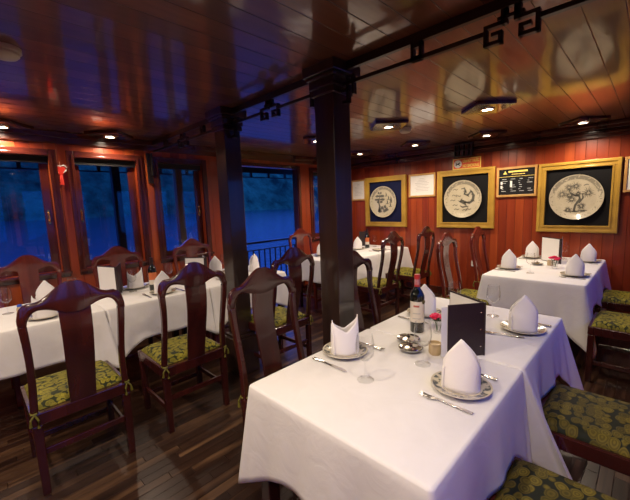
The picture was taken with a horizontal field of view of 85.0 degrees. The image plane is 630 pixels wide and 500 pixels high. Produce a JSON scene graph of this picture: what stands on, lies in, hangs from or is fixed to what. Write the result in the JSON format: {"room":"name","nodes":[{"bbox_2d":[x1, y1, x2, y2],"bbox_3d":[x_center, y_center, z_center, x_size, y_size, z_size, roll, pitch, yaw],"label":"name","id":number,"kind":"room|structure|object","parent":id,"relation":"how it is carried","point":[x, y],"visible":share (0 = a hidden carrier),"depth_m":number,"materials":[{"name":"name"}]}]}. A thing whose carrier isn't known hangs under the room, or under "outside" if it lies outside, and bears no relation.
{"room":"boat restaurant","nodes":[
{"label":"boat restaurant","id":0,"kind":"room"},
{"bbox_2d":[0,139,319,306],"bbox_3d":[-2.073,-0.118,4.163,0.120,2.330,7.640,5,10,44],"label":"window frames","id":1,"kind":"structure","parent":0,"point":[15,294],"depth_m":4.13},
{"bbox_2d":[0,146,72,285],"bbox_3d":[-2.856,-0.323,3.288,0.165,1.290,0.740,5,10,44],"label":"window","id":2,"kind":"structure","parent":1,"relation":"in","point":[9,157],"depth_m":3.46,"materials":[{"name":"brown wood"}]},
{"bbox_2d":[65,150,150,274],"bbox_3d":[-2.288,-0.419,3.861,0.165,1.290,0.745,5,10,44],"label":"window","id":3,"kind":"structure","parent":1,"relation":"in","point":[73,158],"depth_m":3.78,"materials":[{"name":"brown wood"}]},
{"bbox_2d":[146,153,153,182],"bbox_3d":[-1.956,-0.970,4.081,0.050,0.350,0.060,5,10,44],"label":"carved corbel","id":4,"kind":"object","parent":1,"relation":"attached to","point":[149,159],"visible":1,"depth_m":4.08,"materials":[{"name":"black paint"}]},
{"bbox_2d":[0,129,316,164],"bbox_3d":[-2.043,-1.211,3.964,0.060,0.115,7.420,5,10,44],"label":"crown molding","id":5,"kind":"structure","parent":1,"relation":"attached to","point":[36,135],"depth_m":3.86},
{"bbox_2d":[153,157,214,262],"bbox_3d":[-1.708,-0.517,4.446,0.165,1.290,0.715,5,10,44],"label":"window","id":6,"kind":"structure","parent":1,"relation":"in","point":[158,162],"depth_m":4.42,"materials":[{"name":"brown"}]},
{"bbox_2d":[242,162,304,291],"bbox_3d":[-0.762,-0.258,5.478,0.140,2.170,1.440,5,10,44],"label":"door","id":7,"kind":"structure","parent":1,"relation":"in","point":[296,178],"depth_m":5.84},
{"bbox_2d":[309,168,319,241],"bbox_3d":[0.168,-0.834,6.338,0.165,1.290,0.770,5,10,44],"label":"window","id":8,"kind":"structure","parent":1,"relation":"in","point":[312,171],"depth_m":6.06,"materials":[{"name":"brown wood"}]},
{"bbox_2d":[0,0,629,159],"bbox_3d":[-0.290,-1.150,2.308,5.120,0.060,7.760,5,10,44],"label":"ceiling","id":9,"kind":"structure","parent":0,"point":[149,70],"depth_m":2.05,"materials":[{"name":"wood"}]},
{"bbox_2d":[0,42,21,61],"bbox_3d":[-1.529,-0.967,1.687,0.144,0.050,0.144,5,10,44],"label":"smoke detector","id":10,"kind":"object","parent":9,"relation":"attached to","point":[8,52],"visible":1,"depth_m":1.67,"materials":[{"name":"beige plastic"}]},
{"bbox_2d":[0,118,33,129],"bbox_3d":[-2.777,-1.101,3.037,0.330,0.040,0.330,-2,7,0],"label":"recessed light","id":11,"kind":"object","parent":9,"relation":"in","point":[4,123],"visible":1,"depth_m":3.05,"materials":[{"name":"brown wood"}]},
{"bbox_2d":[84,130,133,139],"bbox_3d":[-2.154,-1.199,3.608,0.330,0.040,0.330,-2,7,0],"label":"recessed light","id":12,"kind":"object","parent":9,"relation":"in","point":[103,134],"visible":0.98,"depth_m":3.53,"materials":[{"name":"brown wood"}]},
{"bbox_2d":[152,119,212,151],"bbox_3d":[-1.361,-1.123,3.537,1.501,0.230,0.028,5,10,44],"label":"fretwork","id":13,"kind":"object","parent":9,"relation":"attached to","point":[182,132],"depth_m":3.49,"materials":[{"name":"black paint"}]},
{"bbox_2d":[231,79,314,137],"bbox_3d":[-0.328,-1.031,2.528,1.017,0.230,0.028,5,10,44],"label":"beam","id":14,"kind":"structure","parent":9,"relation":"attached to","point":[268,99],"depth_m":2.50,"materials":[{"name":"black paint"}]},
{"bbox_2d":[370,120,408,130],"bbox_3d":[0.778,-1.312,3.632,0.330,0.040,0.330,-2,7,0],"label":"recessed light","id":15,"kind":"object","parent":9,"relation":"in","point":[384,124],"visible":1,"depth_m":3.55,"materials":[{"name":"brown wood"}]},
{"bbox_2d":[342,0,596,104],"bbox_3d":[0.828,-0.927,1.399,1.846,0.230,0.028,5,10,44],"label":"ceiling trim","id":16,"kind":"structure","parent":9,"relation":"attached to","point":[415,41],"depth_m":1.54,"materials":[{"name":"black paint"}]},
{"bbox_2d":[468,130,506,137],"bbox_3d":[2.170,-1.456,4.341,0.330,0.040,0.330,-2,7,0],"label":"recessed light","id":17,"kind":"object","parent":9,"relation":"in","point":[490,133],"visible":1,"depth_m":4.26,"materials":[{"name":"brown wood"}]},
{"bbox_2d":[461,100,516,114],"bbox_3d":[1.541,-1.267,3.068,0.330,0.040,0.330,-2,7,0],"label":"recessed light","id":18,"kind":"object","parent":9,"relation":"in","point":[491,106],"visible":1,"depth_m":3.00,"materials":[{"name":"brown wood"}]},
{"bbox_2d":[558,115,610,125],"bbox_3d":[2.953,-1.413,3.784,0.330,0.040,0.330,-2,7,0],"label":"recessed light","id":19,"kind":"object","parent":9,"relation":"in","point":[583,120],"visible":1,"depth_m":3.71,"materials":[{"name":"brown wood"}]},
{"bbox_2d":[0,287,629,499],"bbox_3d":[-0.202,1.218,2.616,5.120,0.060,7.760,5,10,44],"label":"floor","id":20,"kind":"structure","parent":0,"point":[200,460],"depth_m":2.26,"materials":[{"name":"wood"}]},
{"bbox_2d":[0,255,61,406],"bbox_3d":[-2.423,0.635,3.019,0.559,1.158,0.502,5,10,44],"label":"dining chair","id":21,"kind":"object","parent":20,"relation":"on","point":[27,266],"visible":0.35,"depth_m":3.13,"materials":[{"name":"red wood"}]},
{"bbox_2d":[16,280,135,495],"bbox_3d":[-1.457,0.721,2.079,0.559,1.158,0.502,5,10,44],"label":"dining chair","id":22,"kind":"object","parent":20,"relation":"on","point":[86,382],"visible":1,"depth_m":1.91,"materials":[{"name":"brown wood"}]},
{"bbox_2d":[24,360,120,409],"bbox_3d":[-1.493,0.806,2.128,0.410,0.042,0.444,5,10,44],"label":"cushion","id":23,"kind":"object","parent":22,"relation":"on","point":[52,389],"depth_m":2.06,"materials":[{"name":"fabric"}]},
{"bbox_2d":[92,246,160,359],"bbox_3d":[-1.906,0.547,3.541,0.559,1.158,0.502,5,10,44],"label":"dining chair","id":24,"kind":"object","parent":20,"relation":"on","point":[116,255],"visible":0.36,"depth_m":3.65,"materials":[{"name":"red wood"}]},
{"bbox_2d":[116,330,210,395],"bbox_3d":[-1.619,0.769,3.368,0.818,0.742,0.873,5,10,44],"label":"dining table","id":25,"kind":"object","parent":20,"relation":"on","point":[175,333],"visible":0.13,"depth_m":3.89,"materials":[{"name":"brown wood"}]},
{"bbox_2d":[95,282,216,356],"bbox_3d":[-1.616,0.617,3.336,0.989,0.452,0.906,5,10,44],"label":"tablecloth","id":26,"kind":"object","parent":25,"relation":"on","point":[142,312],"visible":0.34,"depth_m":2.97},
{"bbox_2d":[97,263,122,292],"bbox_3d":[-1.884,0.277,3.231,0.272,0.270,0.199,5,10,44],"label":"menu","id":27,"kind":"object","parent":26,"relation":"on","point":[110,277],"visible":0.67,"depth_m":3.19,"materials":[{"name":"paper"}]},
{"bbox_2d":[123,283,148,288],"bbox_3d":[-1.796,0.370,3.445,0.231,0.023,0.231,5,10,44],"label":"dinner plate","id":28,"kind":"object","parent":26,"relation":"on","point":[145,284],"visible":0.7,"depth_m":3.41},
{"bbox_2d":[127,268,143,288],"bbox_3d":[-1.800,0.279,3.432,0.148,0.193,0.118,-8,10,-40],"label":"folded napkin","id":29,"kind":"object","parent":28,"relation":"on","point":[138,278],"visible":0.96,"depth_m":3.40,"materials":[{"name":"white"}]},
{"bbox_2d":[148,257,156,290],"bbox_3d":[-1.570,0.229,3.318,0.077,0.319,0.078,-6,8,-28],"label":"wine bottle","id":30,"kind":"object","parent":26,"relation":"on","point":[152,273],"visible":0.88,"depth_m":3.29,"materials":[{"name":"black glass"}]},
{"bbox_2d":[149,288,175,294],"bbox_3d":[-1.411,0.388,3.194,0.231,0.023,0.231,5,10,44],"label":"dinner plate","id":31,"kind":"object","parent":26,"relation":"on","point":[172,289],"visible":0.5,"depth_m":3.18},
{"bbox_2d":[154,271,170,293],"bbox_3d":[-1.416,0.290,3.181,0.148,0.206,0.118,-8,9,-36],"label":"folded napkin","id":32,"kind":"object","parent":31,"relation":"on","point":[162,276],"visible":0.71,"depth_m":3.15,"materials":[{"name":"white"}]},
{"bbox_2d":[138,262,229,433],"bbox_3d":[-0.980,0.640,2.560,0.559,1.158,0.502,5,10,44],"label":"dining chair","id":33,"kind":"object","parent":20,"relation":"on","point":[167,357],"visible":1,"depth_m":2.40,"materials":[{"name":"brown wood"}]},
{"bbox_2d":[141,334,219,364],"bbox_3d":[-1.015,0.726,2.610,0.410,0.042,0.444,5,10,44],"label":"cushion","id":34,"kind":"object","parent":33,"relation":"on","point":[177,346],"depth_m":2.52,"materials":[{"name":"fabric"}]},
{"bbox_2d":[172,238,228,332],"bbox_3d":[-1.325,0.450,4.126,0.559,1.158,0.502,5,10,44],"label":"dining chair","id":35,"kind":"object","parent":20,"relation":"on","point":[190,246],"visible":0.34,"depth_m":4.22,"materials":[{"name":"red wood"}]},
{"bbox_2d":[205,106,259,377],"bbox_3d":[-0.719,-0.029,3.083,0.256,2.330,0.256,5,10,44],"label":"wooden column","id":36,"kind":"structure","parent":20,"relation":"on","point":[228,148],"depth_m":3.00,"materials":[{"name":"brown wood"}]},
{"bbox_2d":[181,304,284,358],"bbox_3d":[-0.965,0.659,4.027,0.818,0.742,0.953,5,10,44],"label":"dining table","id":37,"kind":"object","parent":20,"relation":"on","point":[215,337],"visible":0.14,"depth_m":3.48,"materials":[{"name":"brown wood"}]},
{"bbox_2d":[205,266,288,333],"bbox_3d":[-0.924,0.501,4.030,1.006,0.452,1.092,5,10,44],"label":"tablecloth","id":38,"kind":"object","parent":37,"relation":"on","point":[214,285],"visible":0.15,"depth_m":3.46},
{"bbox_2d":[227,267,304,499],"bbox_3d":[-0.111,0.692,1.914,0.559,1.158,0.502,5,10,44],"label":"dining chair","id":39,"kind":"object","parent":20,"relation":"on","point":[261,282],"visible":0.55,"depth_m":2.03,"materials":[{"name":"brown wood"}]},
{"bbox_2d":[261,481,279,499],"bbox_3d":[0.330,0.932,1.552,0.825,0.742,0.868,5,10,44],"label":"dining table","id":40,"kind":"object","parent":20,"relation":"on","point":[270,490],"visible":0.12,"depth_m":1.52,"materials":[{"name":"brown wood"}]},
{"bbox_2d":[238,329,531,499],"bbox_3d":[0.312,0.782,1.509,1.000,0.452,0.955,5,10,44],"label":"tablecloth","id":41,"kind":"object","parent":40,"relation":"on","point":[312,429],"visible":0.86,"depth_m":1.26,"materials":[{"name":"fabric"}]},
{"bbox_2d":[323,342,367,358],"bbox_3d":[0.155,0.516,1.762,0.231,0.023,0.231,5,10,44],"label":"dinner plate","id":42,"kind":"object","parent":41,"relation":"on","point":[363,348],"visible":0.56,"depth_m":1.73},
{"bbox_2d":[331,314,358,355],"bbox_3d":[0.150,0.424,1.750,0.148,0.193,0.118,-3,7,-7],"label":"folded napkin","id":43,"kind":"object","parent":42,"relation":"on","point":[343,340],"visible":1,"depth_m":1.72,"materials":[{"name":"white"}]},
{"bbox_2d":[397,333,419,342],"bbox_3d":[0.510,0.478,1.879,0.123,0.042,0.123,5,10,44],"label":"dish","id":44,"kind":"object","parent":41,"relation":"on","point":[405,337],"visible":0.9,"depth_m":1.86,"materials":[{"name":"silver metal"}]},
{"bbox_2d":[398,342,422,352],"bbox_3d":[0.490,0.494,1.759,0.123,0.042,0.123,5,10,44],"label":"dish","id":45,"kind":"object","parent":41,"relation":"on","point":[409,347],"visible":0.98,"depth_m":1.74,"materials":[{"name":"silver metal"}]},
{"bbox_2d":[428,340,440,355],"bbox_3d":[0.596,0.488,1.710,0.062,0.059,0.062,5,10,44],"label":"ceramic jar","id":46,"kind":"object","parent":41,"relation":"on","point":[434,346],"visible":0.94,"depth_m":1.69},
{"bbox_2d":[431,371,492,399],"bbox_3d":[0.589,0.548,1.387,0.231,0.023,0.231,5,10,44],"label":"dinner plate","id":47,"kind":"object","parent":41,"relation":"on","point":[486,390],"visible":0.51,"depth_m":1.35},
{"bbox_2d":[441,339,480,394],"bbox_3d":[0.584,0.450,1.375,0.148,0.206,0.118,2,9,31],"label":"folded napkin","id":48,"kind":"object","parent":47,"relation":"on","point":[461,367],"visible":1,"depth_m":1.34,"materials":[{"name":"white"}]},
{"bbox_2d":[249,247,314,358],"bbox_3d":[-0.343,0.533,3.202,0.559,1.158,0.502,5,10,44],"label":"dining chair","id":49,"kind":"object","parent":20,"relation":"on","point":[293,257],"visible":0.66,"depth_m":3.07,"materials":[{"name":"brown wood"}]},
{"bbox_2d":[250,306,304,326],"bbox_3d":[-0.379,0.618,3.251,0.410,0.042,0.444,5,10,44],"label":"cushion","id":50,"kind":"object","parent":49,"relation":"on","point":[280,312],"depth_m":3.18,"materials":[{"name":"fabric"}]},
{"bbox_2d":[288,228,321,308],"bbox_3d":[-0.038,0.249,5.298,0.559,1.158,0.502,5,10,44],"label":"dining chair","id":51,"kind":"object","parent":20,"relation":"on","point":[299,234],"visible":0.33,"depth_m":5.38,"materials":[{"name":"red wood"}]},
{"bbox_2d":[302,56,360,346],"bbox_3d":[0.141,0.048,2.243,0.256,2.330,0.256,5,10,44],"label":"wooden column","id":52,"kind":"structure","parent":20,"relation":"on","point":[325,78],"depth_m":2.13,"materials":[{"name":"brown wood"}]},
{"bbox_2d":[299,283,375,306],"bbox_3d":[0.332,0.460,5.179,0.838,0.742,0.928,5,10,44],"label":"dining table","id":53,"kind":"object","parent":20,"relation":"on","point":[301,295],"visible":0.09,"depth_m":5.15,"materials":[{"name":"fabric"}]},
{"bbox_2d":[301,252,381,282],"bbox_3d":[0.299,0.314,5.118,1.005,0.452,1.066,5,10,44],"label":"tablecloth","id":54,"kind":"object","parent":53,"relation":"on","point":[361,271],"visible":0.27,"depth_m":4.92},
{"bbox_2d":[353,250,378,332],"bbox_3d":[0.476,0.593,2.506,0.559,1.158,0.502,5,10,44],"label":"dining chair","id":55,"kind":"object","parent":20,"relation":"on","point":[358,260],"visible":0.18,"depth_m":2.69,"materials":[{"name":"brown wood"}]},
{"bbox_2d":[357,231,403,322],"bbox_3d":[0.799,0.327,4.453,0.559,1.158,0.502,5,10,44],"label":"dining chair","id":56,"kind":"object","parent":20,"relation":"on","point":[380,285],"visible":0.83,"depth_m":4.29,"materials":[{"name":"brown wood"}]},
{"bbox_2d":[357,277,394,287],"bbox_3d":[0.763,0.413,4.503,0.410,0.042,0.444,5,10,44],"label":"cushion","id":57,"kind":"object","parent":56,"relation":"on","point":[362,283],"depth_m":4.39,"materials":[{"name":"fabric"}]},
{"bbox_2d":[385,226,434,300],"bbox_3d":[1.407,0.225,5.066,0.559,1.158,0.502,5,10,44],"label":"dining chair","id":58,"kind":"object","parent":20,"relation":"on","point":[406,273],"visible":0.77,"depth_m":4.92,"materials":[{"name":"brown wood"}]},
{"bbox_2d":[394,267,425,275],"bbox_3d":[1.371,0.310,5.116,0.410,0.042,0.444,5,10,44],"label":"cushion","id":59,"kind":"object","parent":58,"relation":"on","point":[404,271],"depth_m":4.99,"materials":[{"name":"fabric"}]},
{"bbox_2d":[436,232,491,305],"bbox_3d":[1.657,0.393,3.698,0.559,1.158,0.502,5,10,44],"label":"dining chair","id":60,"kind":"object","parent":20,"relation":"on","point":[446,240],"visible":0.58,"depth_m":3.79,"materials":[{"name":"red wood"}]},
{"bbox_2d":[447,289,488,304],"bbox_3d":[1.700,0.486,3.671,0.410,0.042,0.444,5,10,44],"label":"cushion","id":61,"kind":"object","parent":60,"relation":"on","point":[472,293],"depth_m":3.68,"materials":[{"name":"fabric"}]},
{"bbox_2d":[470,226,489,289],"bbox_3d":[2.315,0.282,4.361,0.559,1.158,0.502,5,10,44],"label":"dining chair","id":62,"kind":"object","parent":20,"relation":"on","point":[477,232],"visible":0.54,"depth_m":4.46,"materials":[{"name":"red wood"}]},
{"bbox_2d":[488,456,616,499],"bbox_3d":[0.832,0.772,1.028,0.559,1.158,0.502,5,10,44],"label":"dining chair","id":63,"kind":"object","parent":20,"relation":"on","point":[525,480],"visible":0.95,"depth_m":1.19,"materials":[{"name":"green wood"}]},
{"bbox_2d":[541,385,629,476],"bbox_3d":[1.349,0.684,1.550,0.559,1.158,0.502,5,10,44],"label":"dining chair","id":64,"kind":"object","parent":20,"relation":"on","point":[595,428],"visible":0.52,"depth_m":1.52,"materials":[{"name":"fabric"}]},
{"bbox_2d":[584,311,629,381],"bbox_3d":[2.543,0.489,2.708,0.559,1.158,0.502,5,10,44],"label":"dining chair","id":65,"kind":"object","parent":20,"relation":"on","point":[607,324],"visible":0.93,"depth_m":2.74,"materials":[{"name":"brown wood"}]},
{"bbox_2d":[591,311,629,332],"bbox_3d":[2.508,0.574,2.757,0.410,0.042,0.444,5,10,44],"label":"cushion","id":66,"kind":"object","parent":65,"relation":"on","point":[604,321],"depth_m":2.73,"materials":[{"name":"fabric"}]},
{"bbox_2d":[595,290,629,311],"bbox_3d":[3.137,0.381,3.363,0.559,1.158,0.502,5,10,44],"label":"dining chair","id":67,"kind":"object","parent":20,"relation":"on","point":[611,299],"visible":0.48,"depth_m":3.35,"materials":[{"name":"brown wood"}]},
{"bbox_2d":[601,290,629,304],"bbox_3d":[3.102,0.467,3.413,0.410,0.042,0.444,5,10,44],"label":"cushion","id":68,"kind":"object","parent":67,"relation":"on","point":[610,297],"depth_m":3.36,"materials":[{"name":"fabric"}]},
{"bbox_3d":[0.978,0.351,5.832,0.838,0.742,0.878,5,10,44],"label":"dining table","id":69,"kind":"object","parent":20,"relation":"on","visible":0},
{"bbox_2d":[353,245,412,277],"bbox_3d":[1.009,0.194,5.832,1.003,0.452,0.993,5,10,44],"label":"tablecloth","id":70,"kind":"object","parent":69,"relation":"on","point":[406,259],"visible":0.23,"depth_m":5.58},
{"bbox_3d":[-2.257,0.877,2.725,0.818,0.742,0.908,5,10,44],"label":"dining table","id":71,"kind":"object","parent":20,"relation":"on","visible":0},
{"bbox_2d":[0,303,118,379],"bbox_3d":[-2.244,0.728,2.665,1.065,0.452,1.025,5,10,44],"label":"tablecloth","id":72,"kind":"object","parent":71,"relation":"on","point":[45,336],"visible":0.5,"depth_m":2.45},
{"bbox_2d":[28,311,57,319],"bbox_3d":[-2.016,0.492,2.570,0.231,0.023,0.231,5,10,44],"label":"dinner plate","id":73,"kind":"object","parent":72,"relation":"on","point":[31,316],"visible":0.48,"depth_m":2.51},
{"bbox_2d":[31,296,56,318],"bbox_3d":[-2.020,0.401,2.558,0.118,0.193,0.148,5,10,42],"label":"folded napkin","id":74,"kind":"object","parent":73,"relation":"on","point":[40,314],"visible":0.41,"depth_m":2.52,"materials":[{"name":"white"}]},
{"bbox_3d":[-2.292,0.454,2.944,0.231,0.023,0.231,5,10,44],"label":"dinner plate","id":75,"kind":"object","parent":72,"relation":"on","visible":0},
{"bbox_2d":[35,280,53,299],"bbox_3d":[-2.296,0.356,2.931,0.148,0.206,0.118,-6,8,-26],"label":"folded napkin","id":76,"kind":"object","parent":75,"relation":"on","point":[44,288],"visible":0.41,"depth_m":2.90,"materials":[{"name":"white"}]},
{"bbox_3d":[2.837,0.509,4.080,0.825,0.742,0.788,5,10,44],"label":"dining table","id":77,"kind":"object","parent":20,"relation":"on","visible":0},
{"bbox_2d":[517,256,610,310],"bbox_3d":[2.864,0.352,4.085,1.016,0.452,0.895,5,10,44],"label":"tablecloth","id":78,"kind":"object","parent":77,"relation":"on","point":[600,267],"visible":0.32,"depth_m":3.88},
{"bbox_2d":[541,236,562,263],"bbox_3d":[2.784,-0.001,3.963,0.211,0.285,0.288,0,8,16],"label":"menu","id":79,"kind":"object","parent":78,"relation":"on","point":[550,246],"visible":0.97,"depth_m":3.97,"materials":[{"name":"paper"}]},
{"bbox_3d":[3.117,0.124,3.921,0.231,0.023,0.231,5,10,44],"label":"dinner plate","id":80,"kind":"object","parent":78,"relation":"on","visible":0},
{"bbox_2d":[580,244,596,261],"bbox_3d":[3.113,0.026,3.909,0.118,0.206,0.148,-9,10,-43],"label":"folded napkin","id":81,"kind":"object","parent":80,"relation":"on","point":[588,253],"visible":0.94,"depth_m":3.88,"materials":[{"name":"white"}]},
{"bbox_3d":[2.732,0.086,4.326,0.231,0.023,0.231,5,10,44],"label":"dinner plate","id":82,"kind":"object","parent":78,"relation":"on","visible":0},
{"bbox_2d":[525,241,538,256],"bbox_3d":[2.727,-0.012,4.314,0.148,0.206,0.118,5,10,44],"label":"folded napkin","id":83,"kind":"object","parent":82,"relation":"on","point":[532,250],"visible":0.98,"depth_m":4.28,"materials":[{"name":"white"}]},
{"bbox_3d":[0.958,0.826,2.184,0.825,0.742,0.883,5,10,44],"label":"dining table","id":84,"kind":"object","parent":20,"relation":"on","visible":0},
{"bbox_2d":[370,297,583,479],"bbox_3d":[1.025,0.703,2.147,1.141,0.512,0.991,5,10,44],"label":"tablecloth","id":85,"kind":"object","parent":84,"relation":"on","point":[543,359],"visible":0.48,"depth_m":1.82,"materials":[{"name":"fabric"}]},
{"bbox_2d":[410,274,424,332],"bbox_3d":[0.596,0.308,1.999,0.085,0.341,0.083,1,8,20],"label":"wine bottle","id":86,"kind":"object","parent":85,"relation":"on","point":[417,298],"visible":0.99,"depth_m":1.97,"materials":[{"name":"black glass"}]},
{"bbox_2d":[407,308,440,316],"bbox_3d":[0.739,0.422,2.316,0.231,0.023,0.231,5,10,44],"label":"dinner plate","id":87,"kind":"object","parent":85,"relation":"on","point":[408,309],"visible":0.18,"depth_m":2.32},
{"bbox_2d":[421,284,435,315],"bbox_3d":[0.735,0.324,2.304,0.148,0.206,0.118,2,9,30],"label":"folded napkin","id":88,"kind":"object","parent":87,"relation":"on","point":[430,299],"visible":0.39,"depth_m":2.26,"materials":[{"name":"white"}]},
{"bbox_2d":[441,290,485,356],"bbox_3d":[0.758,0.375,1.734,0.186,0.265,0.317,2,8,28],"label":"menu","id":89,"kind":"object","parent":85,"relation":"on","point":[464,319],"visible":0.97,"depth_m":1.65,"materials":[{"name":"leather"}]},
{"bbox_2d":[500,320,546,333],"bbox_3d":[1.191,0.450,1.971,0.231,0.023,0.231,5,10,44],"label":"dinner plate","id":90,"kind":"object","parent":85,"relation":"on","point":[504,324],"visible":0.48,"depth_m":1.94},
{"bbox_2d":[508,295,537,332],"bbox_3d":[1.187,0.352,1.959,0.148,0.206,0.118,1,8,20],"label":"folded napkin","id":91,"kind":"object","parent":90,"relation":"on","point":[523,314],"visible":0.99,"depth_m":1.93,"materials":[{"name":"white"}]},
{"bbox_3d":[2.274,0.604,3.512,0.825,0.742,0.778,5,10,44],"label":"dining table","id":92,"kind":"object","parent":20,"relation":"on","visible":0},
{"bbox_2d":[476,264,605,358],"bbox_3d":[2.257,0.530,3.469,1.021,0.602,0.887,5,10,44],"label":"tablecloth","id":93,"kind":"object","parent":92,"relation":"on","point":[573,300],"visible":0.83,"depth_m":3.14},
{"bbox_2d":[497,265,520,268],"bbox_3d":[2.099,0.188,3.722,0.231,0.023,0.231,5,10,44],"label":"dinner plate","id":94,"kind":"object","parent":93,"relation":"on","point":[517,266],"visible":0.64,"depth_m":3.68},
{"bbox_2d":[501,249,516,267],"bbox_3d":[2.094,0.090,3.710,0.148,0.206,0.118,4,10,41],"label":"folded napkin","id":95,"kind":"object","parent":94,"relation":"on","point":[509,260],"visible":0.96,"depth_m":3.68,"materials":[{"name":"white"}]},
{"bbox_2d":[560,271,589,276],"bbox_3d":[2.467,0.234,3.265,0.231,0.023,0.231,5,10,44],"label":"dinner plate","id":96,"kind":"object","parent":93,"relation":"on","point":[562,272],"visible":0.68,"depth_m":3.23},
{"bbox_2d":[565,254,584,275],"bbox_3d":[2.463,0.136,3.253,0.118,0.206,0.148,-9,10,-44],"label":"folded napkin","id":97,"kind":"object","parent":96,"relation":"on","point":[575,266],"visible":0.98,"depth_m":3.22,"materials":[{"name":"white"}]},
{"bbox_2d":[351,134,629,312],"bbox_3d":[2.425,-0.416,5.156,5.120,2.330,0.120,5,10,44],"label":"wall","id":98,"kind":"structure","parent":0,"point":[514,229],"depth_m":4.79,"materials":[{"name":"wood"}]},
{"bbox_2d":[351,179,364,200],"bbox_3d":[0.824,-1.131,6.521,0.330,0.385,0.022,5,10,44],"label":"framed document","id":99,"kind":"object","parent":98,"relation":"attached to","point":[358,186],"visible":0.88,"depth_m":6.52,"materials":[{"name":"paper"}]},
{"bbox_2d":[365,174,406,226],"bbox_3d":[1.250,-0.860,6.125,0.845,0.885,0.050,5,10,44],"label":"plate","id":100,"kind":"object","parent":98,"relation":"attached to","point":[386,196],"visible":1,"depth_m":6.10,"materials":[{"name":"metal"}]},
{"bbox_2d":[409,172,435,196],"bbox_3d":[1.747,-1.058,5.618,0.470,0.375,0.022,5,10,44],"label":"framed document","id":101,"kind":"object","parent":98,"relation":"attached to","point":[420,185],"visible":1,"depth_m":5.61,"materials":[{"name":"paper"}]},
{"bbox_2d":[454,142,474,157],"bbox_3d":[2.181,-1.459,5.019,0.270,0.190,0.105,5,10,44],"label":"bracket","id":102,"kind":"object","parent":98,"relation":"attached to","point":[462,149],"visible":1,"depth_m":4.99,"materials":[{"name":"black paint"}]},
{"bbox_2d":[437,166,495,228],"bbox_3d":[2.241,-0.767,5.157,0.845,0.875,0.050,5,10,44],"label":"plate","id":103,"kind":"object","parent":98,"relation":"attached to","point":[465,197],"visible":1,"depth_m":5.13,"materials":[{"name":"metal"}]},
{"bbox_2d":[453,156,480,169],"bbox_3d":[2.245,-1.285,5.093,0.410,0.160,0.012,5,10,44],"label":"no smoking sign","id":104,"kind":"object","parent":98,"relation":"attached to","point":[471,162],"visible":1,"depth_m":5.08,"materials":[{"name":"orange"}]},
{"bbox_2d":[351,118,629,169],"bbox_3d":[2.308,-1.474,4.939,4.880,0.170,0.100,5,10,44],"label":"crown molding","id":105,"kind":"structure","parent":98,"relation":"attached to","point":[618,127],"depth_m":4.55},
{"bbox_2d":[394,280,629,314],"bbox_3d":[2.417,0.687,5.249,4.880,0.120,0.020,5,10,44],"label":"baseboard","id":106,"kind":"structure","parent":98,"relation":"attached to","point":[435,289],"depth_m":5.64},
{"bbox_2d":[496,164,537,196],"bbox_3d":[2.731,-0.928,4.662,0.490,0.405,0.025,5,10,44],"label":"framed notice","id":107,"kind":"object","parent":98,"relation":"attached to","point":[517,181],"visible":1,"depth_m":4.65,"materials":[{"name":"brown wood"}]},
{"bbox_2d":[501,177,532,191],"bbox_3d":[2.735,-0.885,4.665,0.387,0.169,0.001,5,10,44],"label":"print","id":108,"kind":"object","parent":107,"relation":"attached to","point":[508,184],"depth_m":4.66,"materials":[{"name":"grey"}]},
{"bbox_2d":[536,157,622,233],"bbox_3d":[3.207,-0.649,4.220,0.815,0.870,0.050,5,10,44],"label":"plate","id":109,"kind":"object","parent":98,"relation":"attached to","point":[583,196],"visible":1,"depth_m":4.19,"materials":[{"name":"metal"}]},
{"bbox_2d":[623,157,629,191],"bbox_3d":[3.667,-0.840,3.751,0.440,0.395,0.022,5,10,44],"label":"framed document","id":110,"kind":"object","parent":98,"relation":"attached to","point":[626,183],"visible":1,"depth_m":3.88,"materials":[{"name":"brown wood"}]},
{"bbox_3d":[-1.243,-1.567,5.792,1.149,0.060,11.200,5,10,44],"label":"canopy","id":111,"kind":"object","parent":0,"visible":0},
{"bbox_2d":[0,162,316,179],"bbox_3d":[-1.561,-1.438,6.129,0.040,0.260,11.200,5,10,44],"label":"fascia","id":112,"kind":"object","parent":111,"relation":"attached to","point":[250,170],"visible":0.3,"depth_m":6.47,"materials":[{"name":"black paint"}]},
{"label":"outside","id":113,"kind":"structure","parent":0,"visible":0},
{"bbox_3d":[-1.134,0.862,6.090,1.099,0.060,11.200,5,10,44],"label":"deck","id":114,"kind":"object","parent":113,"visible":0},
{"bbox_2d":[109,166,127,249],"bbox_3d":[-2.758,-0.159,4.906,0.100,2.390,0.100,5,10,44],"label":"post","id":115,"kind":"object","parent":114,"relation":"on","point":[114,172],"visible":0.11,"depth_m":4.81,"materials":[{"name":"black paint"}]},
{"bbox_2d":[172,169,186,245],"bbox_3d":[-2.136,-0.264,5.534,0.100,2.390,0.100,5,10,44],"label":"post","id":116,"kind":"object","parent":114,"relation":"on","point":[177,175],"visible":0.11,"depth_m":5.44,"materials":[{"name":"brown wood"}]},
{"bbox_2d":[247,237,294,275],"bbox_3d":[-1.468,0.305,6.399,0.060,0.830,10.900,5,10,44],"label":"deck railing","id":117,"kind":"object","parent":114,"relation":"on","point":[280,239],"visible":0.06,"depth_m":6.91,"materials":[{"name":"metal"}]},
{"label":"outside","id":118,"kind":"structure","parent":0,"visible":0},
{"bbox_2d":[0,208,318,275],"bbox_3d":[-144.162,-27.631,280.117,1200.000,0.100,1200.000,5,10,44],"label":"water surface","id":119,"kind":"object","parent":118,"point":[17,238],"depth_m":50.48,"materials":[{"name":"blue liquid"}]},
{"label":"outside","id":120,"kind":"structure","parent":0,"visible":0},
{"bbox_2d":[0,161,317,221],"bbox_3d":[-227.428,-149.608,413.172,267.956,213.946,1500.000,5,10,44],"label":"forested hill","id":121,"kind":"structure","parent":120,"point":[20,189],"depth_m":296.15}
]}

